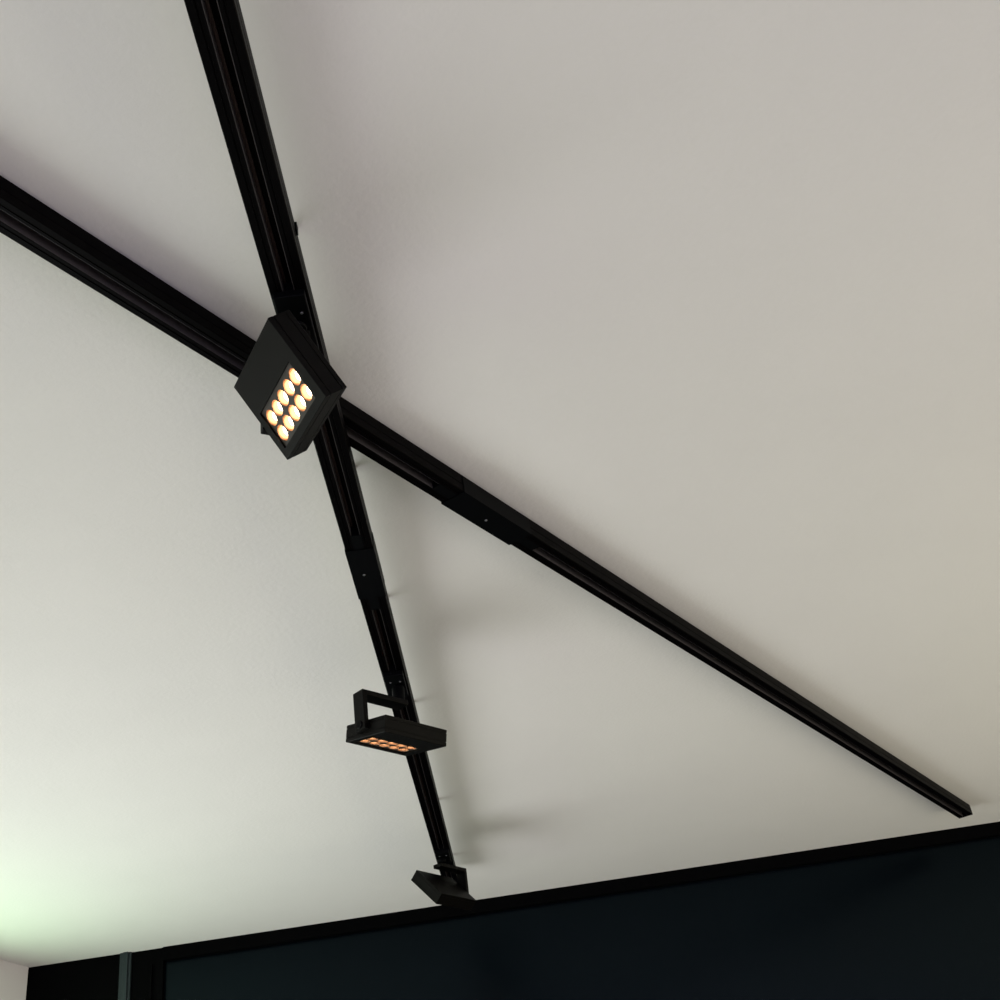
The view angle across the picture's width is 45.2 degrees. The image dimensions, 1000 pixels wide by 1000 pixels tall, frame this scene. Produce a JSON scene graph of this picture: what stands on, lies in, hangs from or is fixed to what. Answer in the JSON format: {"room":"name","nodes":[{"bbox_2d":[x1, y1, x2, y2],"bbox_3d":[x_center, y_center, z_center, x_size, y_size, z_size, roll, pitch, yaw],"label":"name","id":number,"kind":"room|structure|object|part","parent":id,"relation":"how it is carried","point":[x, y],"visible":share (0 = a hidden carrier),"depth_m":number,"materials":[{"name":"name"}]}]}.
{"room":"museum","nodes":[
{"label":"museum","id":0,"kind":"room"},
{"bbox_2d":[0,960,27,999],"bbox_3d":[-3.079,1.013,0.644,0.140,2.788,8.286,-16,-34,12],"label":"wall","id":1,"kind":"structure","parent":0,"point":[13,977],"depth_m":4.66,"materials":[{"name":"white paint"}]},
{"bbox_2d":[0,0,999,968],"bbox_3d":[-0.838,-0.530,1.458,8.900,0.100,8.340,-9,-33,0],"label":"ceiling","id":2,"kind":"structure","parent":0,"point":[705,294],"depth_m":2.22,"materials":[{"name":"paint"}]},
{"bbox_2d":[184,0,456,881],"bbox_3d":[-0.277,0.016,2.242,0.058,0.091,4.938,-7,-33,-2],"label":"rail","id":3,"kind":"object","parent":2,"relation":"attached to","point":[218,26],"visible":0.84,"depth_m":1.64,"materials":[{"name":"black metal"}]},
{"bbox_2d":[234,283,346,459],"bbox_3d":[-0.305,-0.178,1.721,0.111,0.192,0.203,9,-37,-25],"label":"track spotlight","id":4,"kind":"object","parent":3,"relation":"hanging from","point":[285,380],"visible":1,"depth_m":1.68,"materials":[{"name":"black metal"}]},
{"bbox_3d":[-0.295,-0.136,1.701,0.012,0.064,0.140,-31,-10,-38],"label":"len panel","id":5,"kind":"part","parent":4,"relation":"part of","materials":[{"name":"orange metal"}]},
{"bbox_3d":[-0.293,-0.248,1.730,0.029,0.006,0.029,9,-37,-25],"label":"stem","id":6,"kind":"part","parent":4,"relation":"part of","materials":[{"name":"black metal"}]},
{"bbox_2d":[346,664,446,755],"bbox_3d":[-0.246,0.474,2.722,0.192,0.196,0.146,23,-44,-39],"label":"track spotlight","id":7,"kind":"object","parent":3,"relation":"hanging from","point":[387,733],"visible":1,"depth_m":2.67,"materials":[{"name":"black metal"}]},
{"bbox_3d":[-0.304,0.495,2.637,0.014,0.018,0.018,23,-44,-39],"label":"pivot knob","id":8,"kind":"part","parent":7,"relation":"part of","materials":[{"name":"black plastic"}]},
{"bbox_3d":[-0.252,0.544,2.699,0.140,0.012,0.064,23,-33,-38],"label":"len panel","id":9,"kind":"part","parent":7,"relation":"part of","materials":[{"name":"orange metal"}]},
{"bbox_3d":[-0.234,0.452,2.775,0.029,0.044,0.029,23,-44,-39],"label":"stem","id":10,"kind":"part","parent":7,"relation":"part of","materials":[{"name":"black plastic"}]},
{"bbox_2d":[411,844,475,910],"bbox_3d":[-0.173,1.241,3.916,0.142,0.188,0.192,-28,-38,27],"label":"track spotlight","id":11,"kind":"object","parent":3,"relation":"hanging from","point":[442,890],"visible":1,"depth_m":3.88,"materials":[{"name":"black metal"}]},
{"bbox_3d":[-0.191,1.177,3.918,0.029,0.012,0.029,-28,-38,27],"label":"stem","id":12,"kind":"part","parent":11,"relation":"part of","materials":[{"name":"black plastic"}]},
{"bbox_2d":[0,175,972,818],"bbox_3d":[0.077,0.087,2.471,0.056,0.047,5.664,-27,-37,26],"label":"rail","id":13,"kind":"object","parent":2,"relation":"attached to","point":[24,219],"visible":1,"depth_m":2.20,"materials":[{"name":"black metal"}]},
{"bbox_2d":[26,837,999,999],"bbox_3d":[1.068,2.653,4.090,5.875,2.788,0.150,-9,-33,0],"label":"wall","id":14,"kind":"structure","parent":0,"point":[922,923],"depth_m":4.65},
{"bbox_2d":[26,954,119,999],"bbox_3d":[-1.513,2.992,4.016,0.369,2.788,0.026,-9,-33,0],"label":"trim","id":15,"kind":"structure","parent":14,"relation":"attached to","point":[97,978],"depth_m":4.72,"materials":[{"name":"black"}]},
{"bbox_2d":[118,952,131,999],"bbox_3d":[-1.310,2.957,4.009,0.044,2.788,0.043,-9,-33,0],"label":"trim","id":16,"kind":"structure","parent":14,"relation":"attached to","point":[124,990],"depth_m":4.71,"materials":[{"name":"grey metal"}]},
{"bbox_2d":[130,948,164,999],"bbox_3d":[-1.225,2.946,4.012,0.127,2.788,0.034,-9,-33,0],"label":"trim","id":17,"kind":"structure","parent":14,"relation":"attached to","point":[148,966],"depth_m":4.71,"materials":[{"name":"black metal"}]},
{"bbox_2d":[163,822,999,961],"bbox_3d":[1.231,1.417,4.758,5.185,0.050,0.033,-9,-33,0],"label":"trim","id":18,"kind":"structure","parent":14,"relation":"attached to","point":[988,830],"depth_m":4.74,"materials":[{"name":"black"}]}
]}

